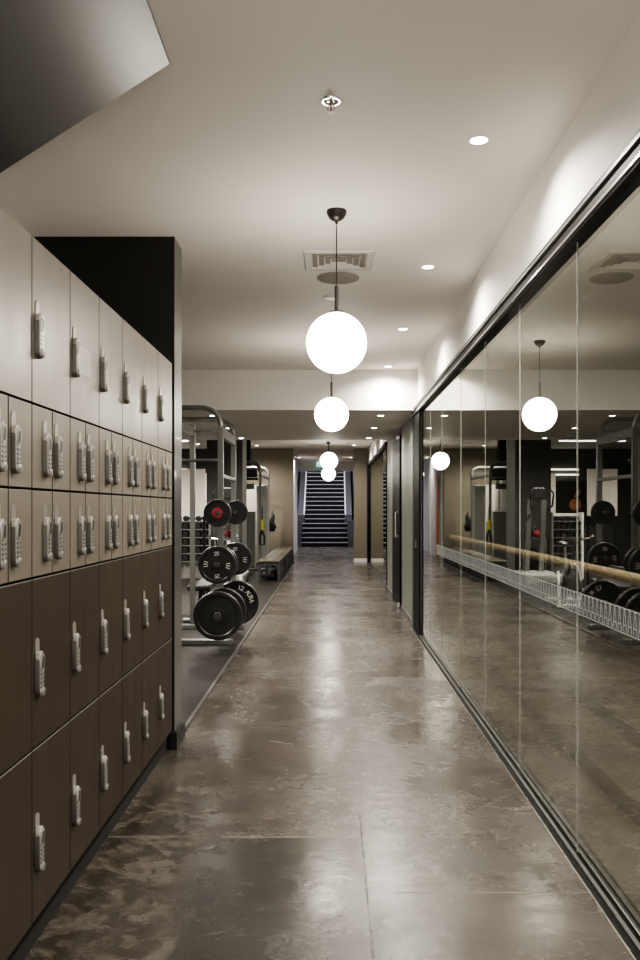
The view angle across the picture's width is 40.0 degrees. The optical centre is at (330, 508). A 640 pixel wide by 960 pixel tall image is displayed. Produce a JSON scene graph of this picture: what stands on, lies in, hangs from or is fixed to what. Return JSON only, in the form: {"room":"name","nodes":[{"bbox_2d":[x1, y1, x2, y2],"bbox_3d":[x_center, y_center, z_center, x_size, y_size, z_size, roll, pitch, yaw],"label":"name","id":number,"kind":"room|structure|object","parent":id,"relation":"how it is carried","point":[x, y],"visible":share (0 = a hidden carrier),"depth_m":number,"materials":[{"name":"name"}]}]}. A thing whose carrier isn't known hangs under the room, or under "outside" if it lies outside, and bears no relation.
{"room":"gym corridor","nodes":[
{"label":"gym corridor","id":0,"kind":"room"},
{"bbox_2d":[0,0,168,172],"bbox_3d":[-1.190,-1.211,0.330,1.220,0.798,5.660,0,0,0],"label":"ceiling","id":1,"kind":"structure","parent":0,"point":[62,61],"depth_m":2.85,"materials":[{"name":"white paint"}]},
{"bbox_2d":[34,237,181,747],"bbox_3d":[-1.413,-0.097,5.325,0.975,3.026,0.250,0,0,0],"label":"wall","id":2,"kind":"structure","parent":0,"point":[139,278],"depth_m":5.20,"materials":[{"name":"paint"}]},
{"bbox_2d":[169,721,184,749],"bbox_3d":[-0.927,1.366,5.320,0.045,0.100,0.300,0,0,0],"label":"baseboard","id":3,"kind":"structure","parent":2,"relation":"attached to","point":[176,738],"depth_m":5.19,"materials":[{"name":"paint"}]},
{"bbox_2d":[182,449,206,472],"bbox_3d":[-4.700,-0.097,23.550,4.600,3.026,0.100,0,0,0],"label":"wall","id":4,"kind":"structure","parent":0,"point":[199,453],"depth_m":23.50,"materials":[{"name":"paint"}]},
{"bbox_2d":[207,440,246,545],"bbox_3d":[-2.225,-0.097,18.850,0.750,3.026,0.900,0,0,0],"label":"wall column","id":5,"kind":"structure","parent":0,"point":[212,445],"depth_m":18.40,"materials":[{"name":"grey paint"}]},
{"bbox_2d":[247,448,292,551],"bbox_3d":[-1.705,-0.097,23.500,1.390,3.026,0.200,0,0,0],"label":"wall","id":6,"kind":"structure","parent":0,"point":[279,461],"depth_m":23.40,"materials":[{"name":"paint"}]},
{"bbox_2d":[182,440,373,461],"bbox_3d":[-0.500,-1.660,22.400,13.000,0.100,15.600,0,0,0],"label":"ceiling","id":7,"kind":"structure","parent":0,"point":[308,450],"depth_m":22.67,"materials":[{"name":"paint"}]},
{"bbox_2d":[320,444,337,469],"bbox_3d":[-0.040,-1.171,16.400,0.326,0.878,0.326,0,0,0],"label":"globe pendant","id":8,"kind":"object","parent":7,"relation":"hanging from","point":[328,460],"visible":0.8,"depth_m":16.29,"materials":[{"name":"white glass"}]},
{"bbox_2d":[293,457,296,553],"bbox_3d":[-1.250,-0.097,26.850,0.200,3.026,6.500,0,0,0],"label":"wall","id":9,"kind":"structure","parent":0,"point":[294,459],"depth_m":27.73,"materials":[{"name":"paint"}]},
{"bbox_2d":[0,0,639,369],"bbox_3d":[-0.500,-1.660,3.845,13.000,0.100,12.690,0,0,0],"label":"ceiling","id":10,"kind":"structure","parent":0,"point":[231,150],"depth_m":4.08,"materials":[{"name":"paint"}]},
{"bbox_2d":[321,96,340,114],"bbox_3d":[0.000,-1.585,3.470,0.080,0.050,0.080,0,0,0],"label":"sprinkler","id":11,"kind":"object","parent":10,"relation":"attached to","point":[330,101],"visible":1,"depth_m":3.46,"materials":[{"name":"silver metal"}]},
{"bbox_2d":[314,373,348,431],"bbox_3d":[0.005,-1.176,8.420,0.326,0.868,0.326,0,0,0],"label":"globe pendant","id":12,"kind":"object","parent":10,"relation":"hanging from","point":[331,414],"visible":0.87,"depth_m":8.31,"materials":[{"name":"white glass"}]},
{"bbox_2d":[306,207,366,373],"bbox_3d":[0.030,-1.171,4.750,0.326,0.877,0.326,0,0,0],"label":"globe pendant","id":13,"kind":"object","parent":10,"relation":"hanging from","point":[336,342],"visible":1,"depth_m":4.64,"materials":[{"name":"white glass"}]},
{"bbox_2d":[317,272,358,283],"bbox_3d":[0.050,-1.603,6.120,0.294,0.014,0.294,0,0,0],"label":"ceiling speaker","id":14,"kind":"object","parent":10,"relation":"attached to","point":[342,277],"visible":0.98,"depth_m":6.09},
{"bbox_2d":[303,250,374,270],"bbox_3d":[0.050,-1.615,5.690,0.450,0.034,0.450,0,0,0],"label":"ceiling vent","id":15,"kind":"object","parent":10,"relation":"in","point":[314,260],"visible":0.98,"depth_m":5.68,"materials":[{"name":"metal"}]},
{"bbox_2d":[468,135,489,144],"bbox_3d":[0.645,-1.608,3.840,0.098,0.004,0.098,0,0,0],"label":"recessed light","id":16,"kind":"object","parent":10,"relation":"in","point":[479,139],"visible":1,"depth_m":3.84,"materials":[{"name":"white paint"}]},
{"bbox_2d":[297,462,353,470],"bbox_3d":[-0.150,-1.455,30.200,2.900,0.310,0.200,0,0,0],"label":"wall","id":17,"kind":"structure","parent":0,"point":[301,466],"depth_m":30.10,"materials":[{"name":"paint"}]},
{"bbox_2d":[24,547,639,959],"bbox_3d":[-0.500,1.459,15.350,13.000,0.114,35.700,0,0,0],"label":"floor","id":18,"kind":"structure","parent":0,"point":[332,795],"depth_m":4.16,"materials":[{"name":"concrete"}]},
{"bbox_2d":[0,752,31,959],"bbox_3d":[-1.188,1.013,2.509,0.585,0.540,0.398,0,0,0],"label":"locker","id":19,"kind":"object","parent":18,"relation":"on","point":[15,782],"visible":0.81,"depth_m":2.56,"materials":[{"name":"brown wood"}]},
{"bbox_2d":[0,579,31,773],"bbox_3d":[-1.188,0.478,2.509,0.585,0.529,0.398,0,0,0],"label":"locker","id":20,"kind":"object","parent":19,"relation":"on","point":[15,596],"visible":0.99,"depth_m":2.56,"materials":[{"name":"brown wood"}]},
{"bbox_2d":[0,487,7,583],"bbox_3d":[-1.188,0.076,2.409,0.585,0.275,0.199,0,0,0],"label":"locker","id":21,"kind":"object","parent":20,"relation":"on","point":[3,492],"visible":1,"depth_m":2.46,"materials":[{"name":"beige laminate"}]},
{"bbox_2d":[0,393,7,486],"bbox_3d":[-1.188,-0.194,2.409,0.585,0.265,0.199,0,0,0],"label":"locker","id":22,"kind":"object","parent":21,"relation":"on","point":[3,398],"visible":1,"depth_m":2.46,"materials":[{"name":"beige laminate"}]},
{"bbox_2d":[1,487,30,581],"bbox_3d":[-1.188,0.076,2.608,0.585,0.275,0.199,0,0,0],"label":"locker","id":23,"kind":"object","parent":20,"relation":"on","point":[19,500],"visible":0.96,"depth_m":2.58,"materials":[{"name":"beige laminate"}]},
{"bbox_2d":[1,396,30,488],"bbox_3d":[-1.188,-0.194,2.608,0.585,0.265,0.199,0,0,0],"label":"locker","id":24,"kind":"object","parent":23,"relation":"on","point":[19,412],"visible":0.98,"depth_m":2.57,"materials":[{"name":"beige laminate"}]},
{"bbox_2d":[0,207,30,401],"bbox_3d":[-1.188,-0.586,2.509,0.585,0.519,0.398,0,0,0],"label":"locker","id":25,"kind":"object","parent":24,"relation":"on","point":[15,241],"visible":0.98,"depth_m":2.56,"materials":[{"name":"beige laminate"}]},
{"bbox_2d":[29,721,69,923],"bbox_3d":[-1.188,1.013,2.906,0.585,0.540,0.396,0,0,0],"label":"locker","id":26,"kind":"object","parent":18,"relation":"on","point":[50,759],"visible":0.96,"depth_m":2.88,"materials":[{"name":"brown wood"}]},
{"bbox_2d":[25,570,69,748],"bbox_3d":[-1.188,0.478,2.906,0.585,0.529,0.396,0,0,0],"label":"locker","id":27,"kind":"object","parent":26,"relation":"on","point":[50,592],"visible":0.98,"depth_m":2.88,"materials":[{"name":"brown wood"}]},
{"bbox_2d":[25,489,52,576],"bbox_3d":[-1.188,0.076,2.807,0.585,0.275,0.198,0,0,0],"label":"locker","id":28,"kind":"object","parent":27,"relation":"on","point":[41,500],"visible":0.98,"depth_m":2.80,"materials":[{"name":"beige laminate"}]},
{"bbox_2d":[25,404,52,489],"bbox_3d":[-1.188,-0.194,2.807,0.585,0.265,0.198,0,0,0],"label":"locker","id":29,"kind":"object","parent":28,"relation":"on","point":[41,418],"visible":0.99,"depth_m":2.80,"materials":[{"name":"beige laminate"}]},
{"bbox_2d":[27,236,69,414],"bbox_3d":[-1.188,-0.586,2.906,0.585,0.519,0.396,0,0,0],"label":"locker","id":30,"kind":"object","parent":29,"relation":"on","point":[50,279],"visible":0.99,"depth_m":2.88,"materials":[{"name":"beige laminate"}]},
{"bbox_2d":[46,490,69,571],"bbox_3d":[-1.188,0.076,3.005,0.585,0.275,0.198,0,0,0],"label":"locker","id":31,"kind":"object","parent":27,"relation":"on","point":[60,499],"visible":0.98,"depth_m":2.97,"materials":[{"name":"beige laminate"}]},
{"bbox_2d":[46,411,69,491],"bbox_3d":[-1.188,-0.194,3.005,0.585,0.265,0.198,0,0,0],"label":"locker","id":32,"kind":"object","parent":31,"relation":"on","point":[60,423],"visible":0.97,"depth_m":2.97,"materials":[{"name":"beige laminate"}]},
{"bbox_2d":[68,697,98,870],"bbox_3d":[-1.188,1.013,3.298,0.585,0.540,0.388,0,0,0],"label":"locker","id":33,"kind":"object","parent":18,"relation":"on","point":[84,725],"visible":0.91,"depth_m":3.28,"materials":[{"name":"brown wood"}]},
{"bbox_2d":[64,563,98,717],"bbox_3d":[-1.188,0.478,3.298,0.585,0.529,0.388,0,0,0],"label":"locker","id":34,"kind":"object","parent":33,"relation":"on","point":[84,580],"visible":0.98,"depth_m":3.28,"materials":[{"name":"brown wood"}]},
{"bbox_2d":[69,492,86,567],"bbox_3d":[-1.188,0.076,3.201,0.585,0.275,0.194,0,0,0],"label":"locker","id":35,"kind":"object","parent":34,"relation":"on","point":[78,550],"visible":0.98,"depth_m":3.19,"materials":[{"name":"beige laminate"}]},
{"bbox_2d":[64,418,86,492],"bbox_3d":[-1.188,-0.194,3.201,0.585,0.265,0.194,0,0,0],"label":"locker","id":36,"kind":"object","parent":35,"relation":"on","point":[78,476],"visible":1,"depth_m":3.19,"materials":[{"name":"beige laminate"}]},
{"bbox_2d":[85,493,98,564],"bbox_3d":[-1.188,0.076,3.395,0.585,0.275,0.194,0,0,0],"label":"locker","id":37,"kind":"object","parent":34,"relation":"on","point":[91,499],"visible":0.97,"depth_m":3.35,"materials":[{"name":"beige laminate"}]},
{"bbox_2d":[80,423,98,492],"bbox_3d":[-1.188,-0.194,3.395,0.585,0.265,0.194,0,0,0],"label":"locker","id":38,"kind":"object","parent":37,"relation":"on","point":[91,432],"visible":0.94,"depth_m":3.35,"materials":[{"name":"beige laminate"}]},
{"bbox_2d":[64,271,98,425],"bbox_3d":[-1.188,-0.586,3.298,0.585,0.519,0.388,0,0,0],"label":"locker","id":39,"kind":"object","parent":38,"relation":"on","point":[84,303],"visible":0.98,"depth_m":3.27,"materials":[{"name":"beige laminate"}]},
{"bbox_2d":[7,738,166,959],"bbox_3d":[-1.208,1.349,3.542,0.485,0.133,3.255,0,0,0],"label":"plinth","id":40,"kind":"object","parent":18,"relation":"on","point":[29,939],"visible":0.25,"depth_m":3.38,"materials":[{"name":"brown wood"}]},
{"bbox_2d":[97,678,122,830],"bbox_3d":[-1.188,1.013,3.688,0.585,0.540,0.393,0,0,0],"label":"locker","id":41,"kind":"object","parent":18,"relation":"on","point":[110,700],"visible":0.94,"depth_m":3.67,"materials":[{"name":"brown wood"}]},
{"bbox_2d":[94,558,122,694],"bbox_3d":[-1.188,0.478,3.688,0.585,0.529,0.393,0,0,0],"label":"locker","id":42,"kind":"object","parent":41,"relation":"on","point":[110,571],"visible":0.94,"depth_m":3.67,"materials":[{"name":"brown wood"}]},
{"bbox_2d":[99,494,112,561],"bbox_3d":[-1.188,0.076,3.590,0.585,0.275,0.196,0,0,0],"label":"locker","id":43,"kind":"object","parent":42,"relation":"on","point":[105,519],"visible":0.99,"depth_m":3.58,"materials":[{"name":"beige laminate"}]},
{"bbox_2d":[94,428,112,493],"bbox_3d":[-1.188,-0.194,3.590,0.585,0.265,0.196,0,0,0],"label":"locker","id":44,"kind":"object","parent":43,"relation":"on","point":[105,453],"visible":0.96,"depth_m":3.58,"materials":[{"name":"beige laminate"}]},
{"bbox_2d":[96,297,121,433],"bbox_3d":[-1.188,-0.586,3.688,0.585,0.519,0.393,0,0,0],"label":"locker","id":45,"kind":"object","parent":44,"relation":"on","point":[110,322],"visible":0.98,"depth_m":3.67,"materials":[{"name":"beige laminate"}]},
{"bbox_2d":[106,494,121,558],"bbox_3d":[-1.188,0.076,3.787,0.585,0.275,0.196,0,0,0],"label":"locker","id":46,"kind":"object","parent":42,"relation":"on","point":[116,501],"visible":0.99,"depth_m":3.73,"materials":[{"name":"beige laminate"}]},
{"bbox_2d":[106,432,121,494],"bbox_3d":[-1.188,-0.194,3.787,0.585,0.265,0.196,0,0,0],"label":"locker","id":47,"kind":"object","parent":46,"relation":"on","point":[116,440],"visible":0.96,"depth_m":3.73,"materials":[{"name":"beige laminate"}]},
{"bbox_2d":[121,662,141,797],"bbox_3d":[-1.188,1.013,4.085,0.585,0.540,0.399,0,0,0],"label":"locker","id":48,"kind":"object","parent":18,"relation":"on","point":[132,680],"visible":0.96,"depth_m":4.06,"materials":[{"name":"brown wood"}]},
{"bbox_2d":[118,553,141,675],"bbox_3d":[-1.188,0.478,4.085,0.585,0.529,0.399,0,0,0],"label":"locker","id":49,"kind":"object","parent":48,"relation":"on","point":[131,564],"visible":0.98,"depth_m":4.06,"materials":[{"name":"brown wood"}]},
{"bbox_2d":[118,495,134,556],"bbox_3d":[-1.188,0.076,3.985,0.585,0.275,0.200,0,0,0],"label":"locker","id":50,"kind":"object","parent":49,"relation":"on","point":[128,541],"visible":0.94,"depth_m":3.98,"materials":[{"name":"beige laminate"}]},
{"bbox_2d":[118,436,134,495],"bbox_3d":[-1.188,-0.194,3.985,0.585,0.265,0.200,0,0,0],"label":"locker","id":51,"kind":"object","parent":50,"relation":"on","point":[128,482],"visible":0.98,"depth_m":3.98,"materials":[{"name":"beige laminate"}]},
{"bbox_2d":[118,319,141,440],"bbox_3d":[-1.188,-0.586,4.085,0.585,0.519,0.399,0,0,0],"label":"locker","id":52,"kind":"object","parent":51,"relation":"on","point":[131,339],"visible":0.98,"depth_m":4.06,"materials":[{"name":"beige laminate"}]},
{"bbox_2d":[132,496,141,553],"bbox_3d":[-1.188,0.076,4.184,0.585,0.275,0.199,0,0,0],"label":"locker","id":53,"kind":"object","parent":49,"relation":"on","point":[137,501],"visible":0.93,"depth_m":4.16,"materials":[{"name":"beige laminate"}]},
{"bbox_2d":[128,439,141,495],"bbox_3d":[-1.188,-0.194,4.184,0.585,0.265,0.199,0,0,0],"label":"locker","id":54,"kind":"object","parent":53,"relation":"on","point":[137,446],"visible":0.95,"depth_m":4.14,"materials":[{"name":"beige laminate"}]},
{"bbox_2d":[140,649,157,770],"bbox_3d":[-1.188,1.013,4.484,0.585,0.540,0.401,0,0,0],"label":"locker","id":55,"kind":"object","parent":18,"relation":"on","point":[150,663],"visible":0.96,"depth_m":4.46,"materials":[{"name":"brown wood"}]},
{"bbox_2d":[137,549,157,659],"bbox_3d":[-1.188,0.478,4.484,0.585,0.529,0.401,0,0,0],"label":"locker","id":56,"kind":"object","parent":55,"relation":"on","point":[149,558],"visible":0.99,"depth_m":4.46,"materials":[{"name":"brown wood"}]},
{"bbox_2d":[137,496,151,551],"bbox_3d":[-1.188,0.076,4.384,0.585,0.275,0.200,0,0,0],"label":"locker","id":57,"kind":"object","parent":56,"relation":"on","point":[146,517],"visible":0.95,"depth_m":4.38,"materials":[{"name":"beige laminate"}]},
{"bbox_2d":[140,443,151,496],"bbox_3d":[-1.188,-0.194,4.384,0.585,0.265,0.200,0,0,0],"label":"locker","id":58,"kind":"object","parent":57,"relation":"on","point":[146,463],"visible":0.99,"depth_m":4.38,"materials":[{"name":"beige laminate"}]},
{"bbox_2d":[138,337,157,446],"bbox_3d":[-1.188,-0.586,4.484,0.585,0.519,0.401,0,0,0],"label":"locker","id":59,"kind":"object","parent":58,"relation":"on","point":[149,353],"visible":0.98,"depth_m":4.46,"materials":[{"name":"beige laminate"}]},
{"bbox_2d":[148,497,157,549],"bbox_3d":[-1.188,0.076,4.585,0.585,0.275,0.200,0,0,0],"label":"locker","id":60,"kind":"object","parent":56,"relation":"on","point":[153,501],"visible":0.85,"depth_m":4.54,"materials":[{"name":"beige laminate"}]},
{"bbox_2d":[146,446,157,496],"bbox_3d":[-1.188,-0.194,4.585,0.585,0.265,0.200,0,0,0],"label":"locker","id":61,"kind":"object","parent":60,"relation":"on","point":[153,450],"visible":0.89,"depth_m":4.54,"materials":[{"name":"beige laminate"}]},
{"bbox_2d":[157,638,171,748],"bbox_3d":[-1.188,1.013,4.890,0.585,0.540,0.410,0,0,0],"label":"locker","id":62,"kind":"object","parent":18,"relation":"on","point":[165,650],"visible":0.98,"depth_m":4.86,"materials":[{"name":"brown wood"}]},
{"bbox_2d":[154,546,171,647],"bbox_3d":[-1.188,0.478,4.890,0.585,0.529,0.410,0,0,0],"label":"locker","id":63,"kind":"object","parent":62,"relation":"on","point":[164,553],"visible":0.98,"depth_m":4.86,"materials":[{"name":"brown wood"}]},
{"bbox_2d":[154,497,166,547],"bbox_3d":[-1.188,0.076,4.787,0.585,0.275,0.205,0,0,0],"label":"locker","id":64,"kind":"object","parent":63,"relation":"on","point":[162,518],"visible":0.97,"depth_m":4.78,"materials":[{"name":"beige laminate"}]},
{"bbox_2d":[155,449,166,497],"bbox_3d":[-1.188,-0.194,4.787,0.585,0.265,0.205,0,0,0],"label":"locker","id":65,"kind":"object","parent":64,"relation":"on","point":[162,468],"visible":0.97,"depth_m":4.78,"materials":[{"name":"beige laminate"}]},
{"bbox_2d":[164,498,171,546],"bbox_3d":[-1.188,0.076,4.992,0.585,0.275,0.205,0,0,0],"label":"locker","id":66,"kind":"object","parent":63,"relation":"on","point":[168,502],"visible":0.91,"depth_m":4.94,"materials":[{"name":"beige laminate"}]},
{"bbox_2d":[161,451,171,497],"bbox_3d":[-1.188,-0.194,4.992,0.585,0.265,0.205,0,0,0],"label":"locker","id":67,"kind":"object","parent":66,"relation":"on","point":[168,456],"visible":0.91,"depth_m":4.93,"materials":[{"name":"beige laminate"}]},
{"bbox_2d":[156,351,171,451],"bbox_3d":[-1.188,-0.586,4.890,0.585,0.519,0.410,0,0,0],"label":"locker","id":68,"kind":"object","parent":67,"relation":"on","point":[164,366],"visible":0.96,"depth_m":4.86,"materials":[{"name":"beige laminate"}]},
{"bbox_2d":[182,469,204,595],"bbox_3d":[-2.160,0.394,13.520,0.460,2.016,0.400,0,0,0],"label":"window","id":69,"kind":"structure","parent":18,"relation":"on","point":[199,473],"depth_m":13.48,"materials":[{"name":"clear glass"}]},
{"bbox_2d":[182,516,212,577],"bbox_3d":[-2.720,0.734,17.700,0.640,1.336,0.300,0,0,0],"label":"dumbbell rack","id":70,"kind":"object","parent":18,"relation":"on","point":[185,564],"visible":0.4,"depth_m":17.80,"materials":[{"name":"white metal"}]},
{"bbox_2d":[183,578,217,622],"bbox_3d":[-1.620,1.166,11.300,0.400,0.468,1.100,0,0,0],"label":"weight bench","id":71,"kind":"object","parent":18,"relation":"on","point":[201,585],"visible":0.47,"depth_m":10.86,"materials":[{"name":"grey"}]},
{"bbox_2d":[182,405,243,644],"bbox_3d":[-1.445,0.163,9.475,0.850,2.477,1.750,0,0,0],"label":"power rack","id":72,"kind":"object","parent":18,"relation":"on","point":[229,436],"visible":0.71,"depth_m":10.09,"materials":[{"name":"silver metal"}]},
{"bbox_2d":[198,546,235,583],"bbox_3d":[-1.120,0.550,8.659,0.375,0.375,0.058,0,0,0],"label":"weight plate","id":73,"kind":"object","parent":72,"relation":"attached to","point":[208,559],"visible":1,"depth_m":8.64,"materials":[{"name":"black rubber"}]},
{"bbox_2d":[193,591,241,639],"bbox_3d":[-1.110,1.046,8.618,0.480,0.480,0.058,0,0,0],"label":"weight plate","id":74,"kind":"object","parent":72,"relation":"attached to","point":[217,615],"visible":1,"depth_m":8.60,"materials":[{"name":"black rubber"}]},
{"bbox_2d":[204,499,231,526],"bbox_3d":[-1.125,0.040,8.719,0.275,0.275,0.063,0,0,0],"label":"weight plate","id":75,"kind":"object","parent":72,"relation":"attached to","point":[211,518],"visible":0.99,"depth_m":8.70,"materials":[{"name":"black rubber"}]},
{"bbox_2d":[209,588,245,627],"bbox_3d":[-1.090,1.030,8.858,0.475,0.475,0.053,0,0,0],"label":"weight plate","id":76,"kind":"object","parent":72,"relation":"attached to","point":[237,596],"visible":0.28,"depth_m":8.84,"materials":[{"name":"black rubber"}]},
{"bbox_2d":[228,500,247,524],"bbox_3d":[-1.075,0.040,9.948,0.275,0.275,0.053,0,0,0],"label":"weight plate","id":77,"kind":"object","parent":72,"relation":"attached to","point":[240,507],"visible":0.8,"depth_m":9.93,"materials":[{"name":"black rubber"}]},
{"bbox_2d":[225,542,251,574],"bbox_3d":[-1.075,0.560,9.899,0.375,0.375,0.053,0,0,0],"label":"weight plate","id":78,"kind":"object","parent":72,"relation":"attached to","point":[244,555],"visible":0.51,"depth_m":9.88,"materials":[{"name":"black rubber"}]},
{"bbox_2d":[224,580,258,623],"bbox_3d":[-1.065,1.055,9.918,0.505,0.505,0.058,0,0,0],"label":"weight plate","id":79,"kind":"object","parent":72,"relation":"attached to","point":[247,592],"visible":0.34,"depth_m":9.90,"materials":[{"name":"black rubber"}]},
{"bbox_2d":[212,488,248,581],"bbox_3d":[-1.980,0.494,17.000,0.700,1.816,1.200,0,0,0],"label":"machine","id":80,"kind":"object","parent":18,"relation":"on","point":[227,491],"visible":0.28,"depth_m":16.98,"materials":[{"name":"silver metal"}]},
{"bbox_2d":[185,562,295,730],"bbox_3d":[-0.940,1.407,14.425,0.020,0.018,17.950,0,0,0],"label":"trim","id":81,"kind":"structure","parent":18,"relation":"on","point":[206,695],"depth_m":7.76,"materials":[{"name":"grey metal"}]},
{"bbox_2d":[247,461,269,570],"bbox_3d":[-2.040,0.154,21.235,1.120,2.496,2.770,0,0,0],"label":"cable machine","id":82,"kind":"object","parent":18,"relation":"on","point":[258,496],"visible":0.67,"depth_m":21.90,"materials":[{"name":"silver metal"}]},
{"bbox_2d":[258,547,293,580],"bbox_3d":[-1.200,1.200,20.100,0.430,0.405,6.200,0,0,0],"label":"bench","id":83,"kind":"object","parent":18,"relation":"on","point":[282,557],"visible":1,"depth_m":18.79,"materials":[{"name":"paint"}]},
{"bbox_2d":[354,448,368,557],"bbox_3d":[0.855,-0.097,23.550,0.490,3.026,0.300,0,0,0],"label":"wall pier","id":84,"kind":"object","parent":18,"relation":"on","point":[361,455],"visible":0.64,"depth_m":23.40,"materials":[{"name":"beige paint"}]},
{"bbox_2d":[369,439,392,590],"bbox_3d":[1.060,-0.097,18.750,0.120,3.026,9.300,0,0,0],"label":"wall","id":85,"kind":"structure","parent":0,"point":[389,442],"depth_m":15.31,"materials":[{"name":"grey paint"}]},
{"bbox_2d":[367,463,368,562],"bbox_3d":[1.008,0.108,23.200,0.105,2.616,0.400,0,0,0],"label":"trim","id":86,"kind":"structure","parent":85,"relation":"attached to","point":[367,463],"depth_m":23.02,"materials":[{"name":"black metal"}]},
{"bbox_2d":[369,463,372,566],"bbox_3d":[1.000,0.128,22.100,0.001,2.536,1.800,0,0,0],"label":"window","id":87,"kind":"structure","parent":85,"relation":"in","point":[371,465],"depth_m":21.73,"materials":[{"name":"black glass"}]},
{"bbox_2d":[368,562,385,587],"bbox_3d":[1.012,1.401,19.500,0.126,0.030,7.600,0,0,0],"label":"trim","id":88,"kind":"structure","parent":85,"relation":"attached to","point":[369,564],"depth_m":18.30,"materials":[{"name":"black metal"}]},
{"bbox_2d":[373,459,375,570],"bbox_3d":[1.000,0.128,20.300,0.001,2.536,1.800,0,0,0],"label":"window","id":89,"kind":"structure","parent":88,"relation":"on","point":[374,461],"depth_m":20.23,"materials":[{"name":"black glass"}]},
{"bbox_2d":[376,454,380,577],"bbox_3d":[1.000,0.128,18.500,0.001,2.536,1.800,0,0,0],"label":"window","id":90,"kind":"structure","parent":88,"relation":"on","point":[378,459],"depth_m":18.53,"materials":[{"name":"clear glass"}]},
{"bbox_2d":[381,448,385,584],"bbox_3d":[1.000,0.128,16.670,0.001,2.536,1.860,0,0,0],"label":"window","id":91,"kind":"structure","parent":85,"relation":"in","point":[383,453],"depth_m":16.76,"materials":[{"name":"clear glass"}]},
{"bbox_2d":[386,442,386,584],"bbox_3d":[1.022,0.108,15.700,0.075,2.616,0.080,0,0,0],"label":"trim","id":92,"kind":"structure","parent":85,"relation":"attached to","point":[386,442],"depth_m":15.66,"materials":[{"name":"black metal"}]},
{"bbox_2d":[182,370,639,439],"bbox_3d":[-0.500,-1.428,12.395,13.000,0.564,4.410,0,0,0],"label":"ceiling","id":93,"kind":"structure","parent":0,"point":[259,404],"depth_m":10.19,"materials":[{"name":"paint"}]},
{"bbox_2d":[402,12,639,617],"bbox_3d":[1.060,-0.097,4.960,0.120,3.026,14.920,0,0,0],"label":"wall","id":94,"kind":"structure","parent":0,"point":[608,118],"depth_m":4.08,"materials":[{"name":"paint"}]},
{"bbox_2d":[392,428,401,607],"bbox_3d":[1.013,0.135,13.260,0.174,2.562,1.680,0,0,0],"label":"door","id":95,"kind":"structure","parent":94,"relation":"in","point":[397,439],"depth_m":12.90,"materials":[{"name":"black metal"}]},
{"bbox_2d":[412,411,421,635],"bbox_3d":[1.008,0.113,10.150,0.085,2.606,0.800,0,0,0],"label":"trim","id":96,"kind":"structure","parent":94,"relation":"attached to","point":[416,420],"depth_m":10.04,"materials":[{"name":"black metal"}]},
{"bbox_2d":[421,402,429,646],"bbox_3d":[1.000,0.148,9.302,0.006,2.496,0.900,0,0,0],"label":"window","id":97,"kind":"structure","parent":94,"relation":"in","point":[425,413],"depth_m":9.31,"materials":[{"name":"clear glass"}]},
{"bbox_2d":[430,389,441,662],"bbox_3d":[0.999,0.148,8.391,0.009,2.496,0.922,0,0,0],"label":"window","id":98,"kind":"structure","parent":94,"relation":"in","point":[436,402],"depth_m":8.34,"materials":[{"name":"clear glass"}]},
{"bbox_2d":[441,368,460,689],"bbox_3d":[0.999,0.148,7.351,0.009,2.496,1.162,0,0,0],"label":"window","id":99,"kind":"structure","parent":94,"relation":"in","point":[451,392],"depth_m":7.30,"materials":[{"name":"clear glass"}]},
{"bbox_2d":[460,342,484,722],"bbox_3d":[0.999,0.148,6.236,0.009,2.496,1.072,0,0,0],"label":"glass panel","id":100,"kind":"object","parent":94,"relation":"in","point":[472,553],"depth_m":6.13,"materials":[{"name":"clear glass"}]},
{"bbox_2d":[485,304,519,771],"bbox_3d":[0.999,0.148,5.179,0.009,2.496,1.046,0,0,0],"label":"glass panel","id":101,"kind":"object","parent":94,"relation":"in","point":[502,348],"depth_m":5.10,"materials":[{"name":"clear glass"}]},
{"bbox_2d":[411,129,639,417],"bbox_3d":[1.008,-1.137,4.000,0.105,0.105,13.000,0,0,0],"label":"upper door track","id":102,"kind":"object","parent":94,"relation":"attached to","point":[619,184],"depth_m":3.62,"materials":[{"name":"black metal"}]},
{"bbox_2d":[411,627,639,959],"bbox_3d":[1.012,1.401,4.000,0.126,0.030,13.000,0,0,0],"label":"floor door track","id":103,"kind":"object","parent":94,"relation":"attached to","point":[619,911],"depth_m":3.54,"materials":[{"name":"black metal"}]},
{"bbox_2d":[519,269,575,826],"bbox_3d":[0.999,0.148,4.115,0.009,2.496,1.086,0,0,0],"label":"glass panel","id":104,"kind":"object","parent":94,"relation":"in","point":[537,767],"depth_m":4.30,"materials":[{"name":"clear glass"}]},
{"bbox_2d":[546,554,639,585],"bbox_3d":[1.053,0.287,4.150,0.105,0.115,7.500,0,0,0],"label":"ballet barre","id":105,"kind":"object","parent":104,"relation":"attached to","point":[615,574],"visible":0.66,"depth_m":3.59,"materials":[{"name":"brown wood"}]},
{"bbox_2d":[576,592,639,639],"bbox_3d":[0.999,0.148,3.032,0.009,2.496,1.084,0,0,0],"label":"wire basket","id":106,"kind":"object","parent":94,"relation":"in","point":[576,592],"depth_m":3.14,"materials":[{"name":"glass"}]},
{"bbox_2d":[546,437,639,597],"bbox_3d":[3.510,-0.097,14.050,4.780,3.026,0.100,0,0,0],"label":"mirror","id":107,"kind":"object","parent":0,"point":[593,483],"depth_m":14.00,"materials":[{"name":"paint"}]},
{"bbox_3d":[-0.150,1.466,36.350,2.900,0.100,6.300,0,0,0],"label":"floor","id":108,"kind":"structure","parent":0,"visible":0},
{"bbox_2d":[297,471,353,546],"bbox_3d":[-0.240,-0.601,35.725,2.240,4.034,5.950,0,0,0],"label":"staircase","id":109,"kind":"structure","parent":108,"relation":"on","point":[324,506],"depth_m":34.76,"materials":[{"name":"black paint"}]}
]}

